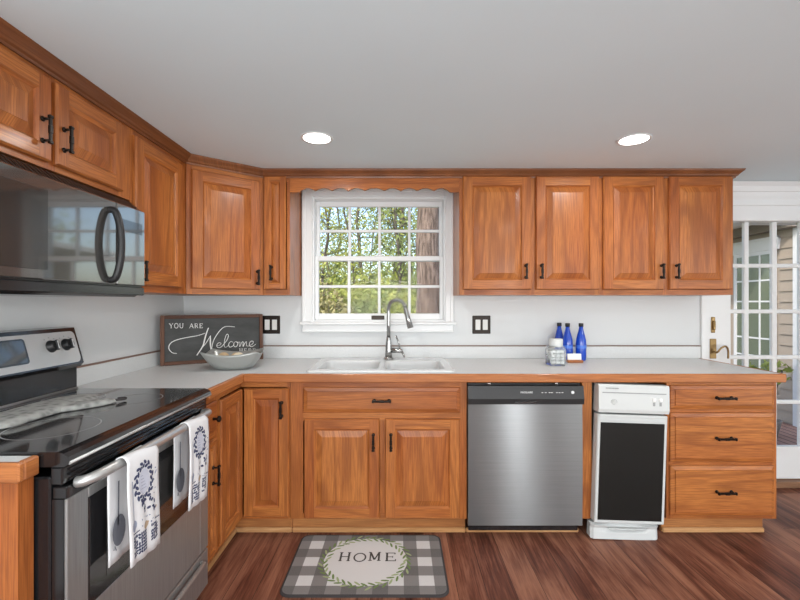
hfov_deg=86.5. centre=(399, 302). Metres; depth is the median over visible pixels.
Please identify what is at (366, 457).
base cabinet
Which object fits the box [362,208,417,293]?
slender tree
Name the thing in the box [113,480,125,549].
print
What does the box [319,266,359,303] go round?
bush
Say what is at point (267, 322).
rocker switch
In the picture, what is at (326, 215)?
slender tree
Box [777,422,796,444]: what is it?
deck
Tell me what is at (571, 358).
card holder
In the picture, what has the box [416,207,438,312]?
tree
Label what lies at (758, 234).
house wing
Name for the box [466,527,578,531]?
baseboard
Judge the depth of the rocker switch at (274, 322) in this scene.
2.81 m
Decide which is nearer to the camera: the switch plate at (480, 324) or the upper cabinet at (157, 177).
the upper cabinet at (157, 177)
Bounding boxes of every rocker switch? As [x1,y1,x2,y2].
[265,320,269,329]
[272,320,276,329]
[475,320,479,329]
[483,320,487,329]
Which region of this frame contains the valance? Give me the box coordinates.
[290,178,458,192]
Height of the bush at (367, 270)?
2.545 m
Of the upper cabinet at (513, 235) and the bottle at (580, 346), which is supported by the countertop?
the bottle at (580, 346)
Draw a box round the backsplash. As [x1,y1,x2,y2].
[77,346,700,385]
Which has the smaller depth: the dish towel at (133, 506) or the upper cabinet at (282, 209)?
the dish towel at (133, 506)
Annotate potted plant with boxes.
[749,359,793,437]
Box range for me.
[0,326,211,599]
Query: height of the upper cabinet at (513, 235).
0.717 m
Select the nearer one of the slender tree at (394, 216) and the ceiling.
the ceiling
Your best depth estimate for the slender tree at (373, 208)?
24.15 m
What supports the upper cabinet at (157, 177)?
attached to the wall at (106, 328)
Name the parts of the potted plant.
pot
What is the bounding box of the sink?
[306,358,454,371]
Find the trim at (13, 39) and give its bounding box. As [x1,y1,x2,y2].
[0,17,745,178]
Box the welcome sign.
[160,314,262,365]
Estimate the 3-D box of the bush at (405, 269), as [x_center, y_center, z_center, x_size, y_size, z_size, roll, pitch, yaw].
[0.400,0.234,14.101,2.981,2.885,2.362,0,0,0]
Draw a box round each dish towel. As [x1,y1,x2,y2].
[107,445,159,568]
[173,415,208,510]
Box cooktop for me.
[0,387,211,466]
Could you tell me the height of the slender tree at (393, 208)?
16.008 m
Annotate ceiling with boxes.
[0,0,799,180]
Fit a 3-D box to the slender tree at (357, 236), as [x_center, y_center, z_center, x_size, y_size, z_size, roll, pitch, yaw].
[-0.371,-3.709,13.937,3.765,10.766,3.526,0,0,26]
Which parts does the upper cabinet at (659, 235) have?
door, handle, handle, door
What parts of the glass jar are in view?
lid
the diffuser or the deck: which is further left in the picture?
the diffuser
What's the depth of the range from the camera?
1.31 m
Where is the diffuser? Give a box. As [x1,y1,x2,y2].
[619,135,648,144]
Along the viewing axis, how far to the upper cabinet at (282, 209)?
2.50 m
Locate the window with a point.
(312, 320)
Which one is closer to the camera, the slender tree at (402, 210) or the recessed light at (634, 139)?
the recessed light at (634, 139)
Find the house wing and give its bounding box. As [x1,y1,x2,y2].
[731,225,796,426]
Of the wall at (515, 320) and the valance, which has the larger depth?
the wall at (515, 320)
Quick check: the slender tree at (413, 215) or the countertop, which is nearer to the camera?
the countertop
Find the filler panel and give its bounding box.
[579,382,591,518]
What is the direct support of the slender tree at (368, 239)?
on the ground
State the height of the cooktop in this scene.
0.044 m
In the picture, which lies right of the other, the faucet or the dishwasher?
the dishwasher
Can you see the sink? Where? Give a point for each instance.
(326, 364)
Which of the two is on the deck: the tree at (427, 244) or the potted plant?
the potted plant
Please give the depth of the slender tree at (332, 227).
21.21 m
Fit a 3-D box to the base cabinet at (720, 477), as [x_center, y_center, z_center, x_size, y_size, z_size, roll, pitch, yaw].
[1.679,0.815,2.493,0.574,0.811,0.648,0,0,0]
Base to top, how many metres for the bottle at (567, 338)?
0.236 m
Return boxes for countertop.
[77,345,785,399]
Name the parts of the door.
handle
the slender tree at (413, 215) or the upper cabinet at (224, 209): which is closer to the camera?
the upper cabinet at (224, 209)
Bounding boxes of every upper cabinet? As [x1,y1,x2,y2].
[0,44,129,199]
[127,128,184,293]
[146,164,272,295]
[263,176,301,295]
[453,176,598,295]
[584,176,732,295]
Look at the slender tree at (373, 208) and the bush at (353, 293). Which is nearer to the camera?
the bush at (353, 293)
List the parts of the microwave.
door, trim, handle, control panel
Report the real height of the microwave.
0.402 m
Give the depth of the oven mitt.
1.39 m
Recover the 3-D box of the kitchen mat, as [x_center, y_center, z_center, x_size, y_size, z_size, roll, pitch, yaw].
[-0.150,1.215,1.992,0.716,0.009,0.468,0,0,0]
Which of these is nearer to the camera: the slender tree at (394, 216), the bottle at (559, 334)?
the bottle at (559, 334)
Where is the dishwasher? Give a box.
[467,382,583,529]
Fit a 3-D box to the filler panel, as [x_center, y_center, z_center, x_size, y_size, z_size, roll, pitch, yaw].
[0.976,0.767,2.369,0.049,0.716,0.302,0,0,0]
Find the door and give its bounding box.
[700,181,799,487]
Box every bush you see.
[319,262,386,300]
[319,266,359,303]
[319,274,347,312]
[319,277,393,312]
[319,278,356,312]
[321,265,397,301]
[345,268,416,312]
[346,288,402,312]
[369,280,416,312]
[375,269,416,305]
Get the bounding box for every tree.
[319,208,370,311]
[320,208,369,273]
[320,208,372,281]
[320,227,346,275]
[322,208,391,288]
[329,208,415,300]
[332,208,406,300]
[338,208,416,305]
[346,208,391,280]
[360,208,417,312]
[362,208,416,300]
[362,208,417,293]
[367,208,415,275]
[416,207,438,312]
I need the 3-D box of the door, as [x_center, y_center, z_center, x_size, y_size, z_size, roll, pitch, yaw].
[2.788,0.219,2.854,1.625,2.002,0.252,0,0,0]
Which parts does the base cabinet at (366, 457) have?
door, handle, shoe moulding, false drawer, handle, handle, door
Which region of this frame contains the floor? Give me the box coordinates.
[197,488,799,599]
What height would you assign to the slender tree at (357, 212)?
12.397 m
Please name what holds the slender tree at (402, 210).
on the ground
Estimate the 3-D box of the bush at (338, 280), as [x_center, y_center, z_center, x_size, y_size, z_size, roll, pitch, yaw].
[-2.682,0.420,12.073,3.375,2.515,2.555,0,0,11]
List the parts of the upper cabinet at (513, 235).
door, handle, handle, door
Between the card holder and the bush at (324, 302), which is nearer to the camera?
the card holder
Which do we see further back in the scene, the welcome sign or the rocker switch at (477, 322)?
the rocker switch at (477, 322)
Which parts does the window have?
sash plate, sill, sash, sash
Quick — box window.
[300,189,455,331]
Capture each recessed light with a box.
[301,132,332,144]
[616,133,651,145]
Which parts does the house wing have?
pane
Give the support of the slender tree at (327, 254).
on the ground
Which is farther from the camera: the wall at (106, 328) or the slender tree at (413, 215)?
the slender tree at (413, 215)
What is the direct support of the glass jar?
on the countertop
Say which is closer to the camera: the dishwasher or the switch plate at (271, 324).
the dishwasher
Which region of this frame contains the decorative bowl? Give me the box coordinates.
[200,348,263,369]
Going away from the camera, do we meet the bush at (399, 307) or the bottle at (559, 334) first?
the bottle at (559, 334)
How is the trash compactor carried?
on the floor
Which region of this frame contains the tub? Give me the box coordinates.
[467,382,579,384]
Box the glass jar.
[545,338,565,365]
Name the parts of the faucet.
spout, lever handle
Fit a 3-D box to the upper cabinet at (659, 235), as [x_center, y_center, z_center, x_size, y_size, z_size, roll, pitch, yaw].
[1.573,-0.406,2.640,0.793,0.717,0.353,0,0,0]
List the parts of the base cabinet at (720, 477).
shoe moulding, drawer, drawer, drawer, handle, handle, handle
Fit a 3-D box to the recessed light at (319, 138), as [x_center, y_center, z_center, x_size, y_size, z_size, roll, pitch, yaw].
[-0.395,-0.782,2.022,0.152,0.004,0.152,0,0,0]
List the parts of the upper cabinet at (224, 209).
frame, door, handle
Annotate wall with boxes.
[0,294,183,364]
[184,221,799,344]
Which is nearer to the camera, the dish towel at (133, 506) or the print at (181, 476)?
the dish towel at (133, 506)
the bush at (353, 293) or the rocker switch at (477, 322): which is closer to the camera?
the rocker switch at (477, 322)
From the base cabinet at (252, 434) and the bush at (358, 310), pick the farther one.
the bush at (358, 310)
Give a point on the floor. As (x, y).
(765, 565)
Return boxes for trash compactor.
[587,382,669,539]
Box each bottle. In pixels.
[555,323,562,338]
[563,323,572,359]
[575,323,586,360]
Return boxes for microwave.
[0,153,143,296]
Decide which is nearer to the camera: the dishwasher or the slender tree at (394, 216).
the dishwasher
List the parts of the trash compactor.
kick plate, drawer, panel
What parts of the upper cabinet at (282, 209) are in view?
handle, door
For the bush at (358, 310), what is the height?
2.072 m
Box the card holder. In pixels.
[566,354,582,362]
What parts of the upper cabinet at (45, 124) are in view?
door, handle, handle, door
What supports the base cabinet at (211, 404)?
on the floor
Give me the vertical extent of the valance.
0.110 m
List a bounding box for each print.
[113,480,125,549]
[177,442,184,495]
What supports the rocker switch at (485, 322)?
attached to the switch plate at (480, 324)
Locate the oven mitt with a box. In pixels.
[0,394,126,428]
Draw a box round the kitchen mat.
[280,535,448,597]
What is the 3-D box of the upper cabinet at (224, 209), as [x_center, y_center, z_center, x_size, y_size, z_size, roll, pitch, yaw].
[-1.119,-0.406,2.534,0.626,0.717,0.565,0,0,0]
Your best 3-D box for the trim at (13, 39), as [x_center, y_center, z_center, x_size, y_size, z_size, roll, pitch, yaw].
[0.232,-0.761,2.314,3.647,0.046,1.274,0,0,-26]
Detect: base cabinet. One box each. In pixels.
[0,455,38,599]
[204,397,221,562]
[208,382,292,571]
[290,382,466,532]
[636,382,775,532]
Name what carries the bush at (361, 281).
on the ground
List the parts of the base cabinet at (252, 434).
door, shoe moulding, door, handle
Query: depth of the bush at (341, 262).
17.61 m
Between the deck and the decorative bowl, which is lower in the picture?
the deck
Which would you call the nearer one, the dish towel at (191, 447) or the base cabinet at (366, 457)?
the dish towel at (191, 447)
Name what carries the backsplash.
attached to the wall at (515, 320)
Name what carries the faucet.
on the countertop
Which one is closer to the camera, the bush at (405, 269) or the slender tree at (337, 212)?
the bush at (405, 269)
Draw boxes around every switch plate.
[263,316,279,333]
[472,316,490,333]
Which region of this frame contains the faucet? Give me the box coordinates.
[384,298,412,359]
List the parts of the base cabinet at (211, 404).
drawer, door, handle, knob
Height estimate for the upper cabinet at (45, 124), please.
0.333 m

